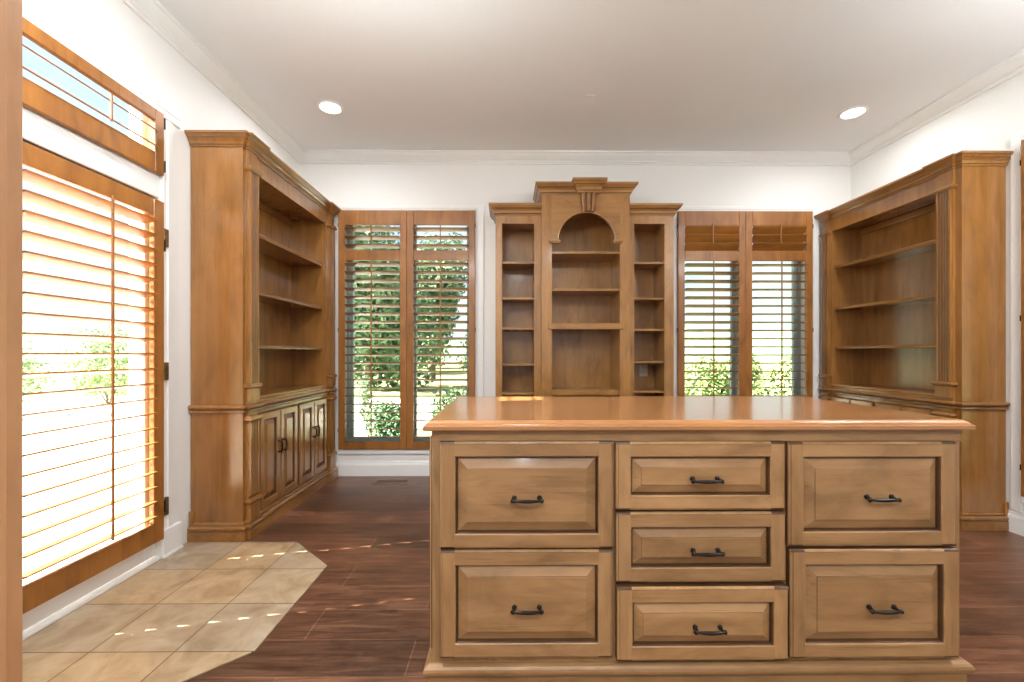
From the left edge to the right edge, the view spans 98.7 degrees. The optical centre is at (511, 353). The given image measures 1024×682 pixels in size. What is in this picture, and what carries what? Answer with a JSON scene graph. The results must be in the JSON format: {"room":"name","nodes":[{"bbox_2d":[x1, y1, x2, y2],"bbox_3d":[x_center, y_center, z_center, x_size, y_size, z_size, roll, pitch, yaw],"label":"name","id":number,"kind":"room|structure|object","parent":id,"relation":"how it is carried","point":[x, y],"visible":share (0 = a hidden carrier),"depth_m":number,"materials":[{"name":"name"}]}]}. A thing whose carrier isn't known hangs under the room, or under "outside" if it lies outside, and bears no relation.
{"room":"home office","nodes":[
{"label":"home office","id":0,"kind":"room"},
{"bbox_2d":[24,0,299,556],"bbox_3d":[-2.039,-0.365,0.460,0.160,3.030,7.355,0,0,0],"label":"wall","id":1,"kind":"structure","parent":0,"point":[112,25],"depth_m":2.62,"materials":[{"name":"white paint"}]},
{"bbox_2d":[23,557,159,639],"bbox_3d":[-2.032,1.141,2.038,0.160,0.018,0.826,0,0,0],"label":"trim","id":2,"kind":"structure","parent":1,"relation":"attached to","point":[42,624],"depth_m":2.02,"materials":[{"name":"white paint"}]},
{"bbox_2d":[23,141,165,613],"bbox_3d":[-1.944,0.095,2.042,0.115,1.870,0.828,0,0,2],"label":"shutter","id":3,"kind":"object","parent":1,"relation":"attached to","point":[46,587],"visible":0.8,"depth_m":2.05,"materials":[{"name":"brown wood"}]},
{"bbox_2d":[23,17,165,175],"bbox_3d":[-1.939,-1.159,2.042,0.088,0.343,0.828,0,0,0],"label":"shutter","id":4,"kind":"object","parent":1,"relation":"attached to","point":[36,98],"visible":0.82,"depth_m":2.02,"materials":[{"name":"brown wood"}]},
{"bbox_2d":[23,210,168,630],"bbox_3d":[-1.984,0.133,2.060,0.088,1.985,0.866,0,0,0],"label":"door","id":5,"kind":"structure","parent":1,"relation":"in","point":[57,603],"depth_m":2.38,"materials":[{"name":"white paint"}]},
{"bbox_2d":[23,0,182,558],"bbox_3d":[-2.004,-0.159,2.042,0.136,2.617,1.122,0,0,0],"label":"trim","id":6,"kind":"structure","parent":1,"relation":"attached to","point":[38,129],"depth_m":2.40,"materials":[{"name":"white paint"}]},
{"bbox_2d":[131,107,146,146],"bbox_3d":[-2.062,-1.202,2.038,0.060,0.375,0.830,0,0,0],"label":"window","id":7,"kind":"structure","parent":1,"relation":"in","point":[137,126],"depth_m":2.42,"materials":[{"name":"white paint"}]},
{"bbox_2d":[121,0,304,163],"bbox_3d":[-1.933,-1.831,2.461,0.085,0.097,3.355,0,0,0],"label":"trim","id":8,"kind":"structure","parent":1,"relation":"attached to","point":[151,12],"depth_m":2.82,"materials":[{"name":"white paint"}]},
{"bbox_2d":[355,367,376,419],"bbox_3d":[-2.972,0.862,8.975,0.440,1.172,0.429,0,0,0],"label":"shrub","id":9,"kind":"object","parent":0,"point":[366,383],"visible":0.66,"depth_m":8.93,"materials":[{"name":"green plant"}]},
{"bbox_2d":[300,164,850,460],"bbox_3d":[0.616,-0.365,4.240,5.533,3.030,0.160,0,0,0],"label":"wall","id":10,"kind":"structure","parent":0,"point":[825,187],"depth_m":4.16,"materials":[{"name":"white paint"}]},
{"bbox_2d":[336,460,428,475],"bbox_3d":[-0.916,1.079,4.138,1.488,0.142,0.018,0,0,0],"label":"baseboard","id":11,"kind":"structure","parent":10,"relation":"attached to","point":[388,467],"depth_m":4.13,"materials":[{"name":"white paint"}]},
{"bbox_2d":[346,225,467,440],"bbox_3d":[-0.984,-0.222,4.254,1.215,2.173,0.085,0,0,0],"label":"window","id":12,"kind":"structure","parent":10,"relation":"in","point":[349,375],"depth_m":4.24,"materials":[{"name":"white paint"}]},
{"bbox_2d":[338,210,406,448],"bbox_3d":[-1.304,-0.222,4.110,0.640,2.233,0.100,0,0,0],"label":"window shutter","id":13,"kind":"object","parent":12,"relation":"attached to","point":[370,218],"visible":1,"depth_m":4.10,"materials":[{"name":"brown wood"}]},
{"bbox_2d":[407,210,475,448],"bbox_3d":[-0.661,-0.222,4.116,0.640,2.233,0.100,0,0,0],"label":"window shutter","id":14,"kind":"object","parent":12,"relation":"attached to","point":[440,218],"visible":0.88,"depth_m":4.11,"materials":[{"name":"brown wood"}]},
{"bbox_2d":[334,205,483,460],"bbox_3d":[-0.983,-0.193,4.137,1.435,2.401,0.020,0,0,0],"label":"trim","id":15,"kind":"structure","parent":10,"relation":"attached to","point":[479,210],"depth_m":4.14,"materials":[{"name":"white paint"}]},
{"bbox_2d":[301,149,850,165],"bbox_3d":[0.617,-1.831,4.118,5.213,0.097,0.085,0,0,0],"label":"trim","id":16,"kind":"structure","parent":10,"relation":"attached to","point":[311,156],"depth_m":4.12,"materials":[{"name":"white paint"}]},
{"bbox_2d":[677,211,744,395],"bbox_3d":[1.875,-0.222,4.137,0.638,2.233,0.100,0,0,0],"label":"window shutter","id":17,"kind":"object","parent":10,"relation":"attached to","point":[713,236],"visible":0.76,"depth_m":4.13,"materials":[{"name":"brown wood"}]},
{"bbox_2d":[674,206,818,398],"bbox_3d":[2.195,-0.193,4.164,1.430,2.401,0.020,0,0,0],"label":"trim","id":18,"kind":"structure","parent":10,"relation":"attached to","point":[815,209],"depth_m":4.16,"materials":[{"name":"white paint"}]},
{"bbox_2d":[730,233,800,394],"bbox_3d":[2.194,-0.222,4.281,1.210,2.173,0.085,0,0,0],"label":"window","id":19,"kind":"structure","parent":10,"relation":"in","point":[794,318],"depth_m":4.27,"materials":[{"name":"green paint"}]},
{"bbox_2d":[745,211,813,397],"bbox_3d":[2.515,-0.222,4.143,0.638,2.233,0.101,0,0,0],"label":"window shutter","id":20,"kind":"object","parent":19,"relation":"attached to","point":[777,235],"visible":0.72,"depth_m":4.13,"materials":[{"name":"brown wood"}]},
{"bbox_2d":[157,0,1023,151],"bbox_3d":[0.647,-1.980,0.533,6.233,0.200,7.775,0,0,0],"label":"ceiling","id":21,"kind":"structure","parent":0,"point":[662,75],"depth_m":2.88,"materials":[{"name":"paint"}]},
{"bbox_2d":[316,100,343,114],"bbox_3d":[-1.387,-1.875,3.358,0.196,0.010,0.196,0,0,0],"label":"recessed light","id":22,"kind":"object","parent":21,"relation":"in","point":[326,106],"visible":1,"depth_m":3.35,"materials":[{"name":"white"}]},
{"bbox_2d":[583,95,594,104],"bbox_3d":[0.570,-1.877,3.255,0.072,0.006,0.120,0,0,0],"label":"ceiling plate","id":23,"kind":"object","parent":21,"relation":"attached to","point":[589,99],"visible":1,"depth_m":3.25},
{"bbox_2d":[837,106,868,119],"bbox_3d":[2.661,-1.875,3.433,0.196,0.010,0.196,0,0,0],"label":"recessed light","id":24,"kind":"object","parent":21,"relation":"in","point":[853,112],"visible":1,"depth_m":3.42,"materials":[{"name":"white"}]},
{"bbox_2d":[185,476,1023,681],"bbox_3d":[0.647,1.250,0.483,5.533,0.200,7.675,0,0,0],"label":"floor","id":25,"kind":"structure","parent":0,"point":[365,617],"depth_m":2.08,"materials":[{"name":"brown wood"}]},
{"bbox_2d":[23,542,326,681],"bbox_3d":[-1.483,1.147,2.023,0.976,0.005,1.301,0,0,0],"label":"floor tile","id":26,"kind":"structure","parent":25,"relation":"on","point":[198,609],"depth_m":1.91,"materials":[{"name":"tile"}]},
{"bbox_2d":[184,130,340,541],"bbox_3d":[-1.784,-0.099,3.400,0.391,2.497,1.497,0,0,0],"label":"bookcase","id":27,"kind":"object","parent":25,"relation":"on","point":[262,407],"visible":1,"depth_m":2.79,"materials":[{"name":"brown wood"}]},
{"bbox_2d":[372,479,411,483],"bbox_3d":[-1.073,1.146,3.941,0.320,0.007,0.140,0,0,0],"label":"floor vent","id":28,"kind":"object","parent":25,"relation":"in","point":[377,481],"visible":1,"depth_m":3.94,"materials":[{"name":"brown metal"}]},
{"bbox_2d":[376,480,407,482],"bbox_3d":[-1.073,1.147,3.941,0.265,0.004,0.096,0,0,0],"label":"grille","id":29,"kind":"object","parent":28,"relation":"attached to","point":[377,481],"depth_m":3.94,"materials":[{"name":"brown metal"}]},
{"bbox_2d":[489,177,682,396],"bbox_3d":[0.638,-0.166,3.928,1.683,2.632,0.457,0,0,0],"label":"bookcase","id":30,"kind":"object","parent":25,"relation":"on","point":[584,273],"visible":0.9,"depth_m":3.95,"materials":[{"name":"brown wood"}]},
{"bbox_2d":[639,364,647,375],"bbox_3d":[1.241,0.155,4.149,0.076,0.120,0.009,0,0,0],"label":"power outlet","id":31,"kind":"object","parent":30,"relation":"attached to","point":[643,368],"visible":1,"depth_m":4.15,"materials":[{"name":"beige plastic"}]},
{"bbox_2d":[423,396,975,681],"bbox_3d":[0.640,0.690,1.917,1.893,0.920,0.920,0,0,0],"label":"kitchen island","id":32,"kind":"object","parent":25,"relation":"on","point":[633,538],"visible":1,"depth_m":1.51,"materials":[{"name":"brown wood"}]},
{"bbox_2d":[814,150,1013,530],"bbox_3d":[3.043,-0.076,3.506,0.363,2.452,1.367,0,0,0],"label":"bookcase","id":33,"kind":"object","parent":25,"relation":"on","point":[913,266],"visible":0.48,"depth_m":3.17,"materials":[{"name":"brown wood"}]},
{"bbox_2d":[851,72,1023,512],"bbox_3d":[3.334,-0.365,0.506,0.160,3.030,7.355,0,0,0],"label":"wall","id":34,"kind":"structure","parent":0,"point":[989,121],"depth_m":3.11,"materials":[{"name":"white paint"}]},
{"bbox_2d":[849,48,1023,165],"bbox_3d":[3.194,-1.831,2.505,0.085,0.097,3.355,0,0,0],"label":"trim","id":35,"kind":"structure","parent":34,"relation":"attached to","point":[1013,65],"depth_m":3.23,"materials":[{"name":"white paint"}]},
{"bbox_2d":[1008,509,1023,535],"bbox_3d":[3.233,1.079,1.851,0.018,0.142,2.046,0,0,0],"label":"baseboard","id":36,"kind":"structure","parent":34,"relation":"attached to","point":[1016,519],"depth_m":2.81,"materials":[{"name":"white paint"}]},
{"bbox_2d":[1011,132,1023,512],"bbox_3d":[3.230,-0.193,2.127,0.020,2.401,1.430,0,0,0],"label":"trim","id":37,"kind":"structure","parent":34,"relation":"attached to","point":[1017,501],"depth_m":2.81,"materials":[{"name":"white paint"}]},
{"bbox_2d":[1020,139,1023,496],"bbox_3d":[3.204,-0.222,2.447,0.100,2.233,0.638,0,0,0],"label":"window shutter","id":38,"kind":"object","parent":34,"relation":"attached to","point":[1022,141],"visible":1,"depth_m":2.75,"materials":[{"name":"brown wood"}]},
{"bbox_3d":[0.645,-0.365,0.736,5.213,3.030,0.140,0,0,0],"label":"wall","id":39,"kind":"structure","parent":0,"visible":0},
{"bbox_2d":[0,0,22,681],"bbox_3d":[1.026,-0.325,0.738,4.076,2.950,0.178,0,0,0],"label":"trim","id":40,"kind":"structure","parent":39,"relation":"attached to","point":[11,11],"depth_m":0.79,"materials":[{"name":"brown wood"}]},
{"label":"outside","id":41,"kind":"structure","parent":0,"visible":0},
{"bbox_2d":[23,396,445,427],"bbox_3d":[-7.196,1.393,11.289,17.800,0.011,6.300,0,0,0],"label":"driveway","id":42,"kind":"structure","parent":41,"point":[48,403],"depth_m":10.35,"materials":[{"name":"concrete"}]},
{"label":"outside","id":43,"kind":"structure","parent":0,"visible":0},
{"bbox_2d":[23,325,790,362],"bbox_3d":[-0.960,-3.471,112.996,320.000,10.543,54.000,0,0,0],"label":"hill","id":44,"kind":"structure","parent":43,"point":[45,345],"depth_m":96.05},
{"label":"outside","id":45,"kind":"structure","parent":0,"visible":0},
{"bbox_2d":[23,361,783,435],"bbox_3d":[-0.255,1.550,29.999,120.000,0.300,120.000,0,0,0],"label":"lawn","id":46,"kind":"structure","parent":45,"point":[67,385],"depth_m":21.24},
{"bbox_2d":[23,339,55,410],"bbox_3d":[-11.242,0.507,9.471,2.046,2.008,1.705,0,0,-25],"label":"shrub","id":47,"kind":"object","parent":46,"relation":"on","point":[27,363],"visible":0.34,"depth_m":9.87,"materials":[{"name":"green plant"}]},
{"bbox_2d":[50,325,128,404],"bbox_3d":[-11.258,0.357,12.241,2.022,2.310,1.957,0,0,0],"label":"shrub","id":48,"kind":"object","parent":46,"relation":"on","point":[96,381],"visible":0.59,"depth_m":11.97,"materials":[{"name":"green plant"}]},
{"bbox_2d":[363,400,399,435],"bbox_3d":[-1.811,1.083,6.383,0.783,0.823,0.732,0,0,0],"label":"shrub","id":49,"kind":"object","parent":46,"relation":"on","point":[383,408],"visible":0.47,"depth_m":6.28,"materials":[{"name":"green plant"}]},
{"bbox_2d":[354,225,443,390],"bbox_3d":[-5.401,-2.313,16.267,4.909,7.820,5.175,0,0,23],"label":"tree","id":50,"kind":"object","parent":46,"relation":"on","point":[382,375],"visible":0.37,"depth_m":15.85,"materials":[{"name":"green plant"}]},
{"bbox_2d":[395,345,451,366],"bbox_3d":[-9.305,-1.063,40.643,6.288,5.041,6.781,0,0,21],"label":"tree","id":51,"kind":"object","parent":46,"relation":"on","point":[444,345],"visible":0.03,"depth_m":41.10,"materials":[{"name":"green plant"}]},
{"bbox_2d":[417,232,466,378],"bbox_3d":[-4.042,-2.485,22.281,3.433,7.881,3.692,0,0,24],"label":"tree","id":52,"kind":"object","parent":46,"relation":"on","point":[443,285],"visible":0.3,"depth_m":21.95,"materials":[{"name":"green plant"}]},
{"bbox_2d":[428,386,466,419],"bbox_3d":[-0.948,1.000,7.179,0.906,0.981,0.857,0,0,0],"label":"shrub","id":53,"kind":"object","parent":46,"relation":"on","point":[457,391],"visible":0.13,"depth_m":7.02,"materials":[{"name":"green plant"}]},
{"bbox_2d":[455,334,466,369],"bbox_3d":[-1.346,-0.312,33.810,5.449,3.634,6.019,0,0,25],"label":"tree","id":54,"kind":"object","parent":46,"relation":"on","point":[461,357],"visible":0.03,"depth_m":33.33,"materials":[{"name":"green plant"}]},
{"bbox_2d":[685,356,729,394],"bbox_3d":[3.267,0.762,7.347,1.210,1.429,1.095,0,0,-19],"label":"shrub","id":55,"kind":"object","parent":46,"relation":"on","point":[688,375],"visible":0.3,"depth_m":7.06,"materials":[{"name":"green plant"}]},
{"bbox_2d":[710,353,766,393],"bbox_3d":[4.523,0.721,8.961,1.246,1.613,1.148,0,0,0],"label":"shrub","id":56,"kind":"object","parent":46,"relation":"on","point":[755,367],"visible":0.04,"depth_m":8.70,"materials":[{"name":"green plant"}]},
{"bbox_2d":[752,356,790,394],"bbox_3d":[4.700,0.758,7.407,1.096,1.558,1.267,0,0,-24],"label":"shrub","id":57,"kind":"object","parent":46,"relation":"on","point":[769,383],"visible":0.24,"depth_m":7.31,"materials":[{"name":"green plant"}]},
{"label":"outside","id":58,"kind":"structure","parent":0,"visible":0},
{"bbox_2d":[23,428,369,584],"bbox_3d":[-5.575,1.339,1.753,6.880,0.119,11.600,0,0,0],"label":"ground","id":59,"kind":"structure","parent":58,"point":[35,443],"depth_m":4.17,"materials":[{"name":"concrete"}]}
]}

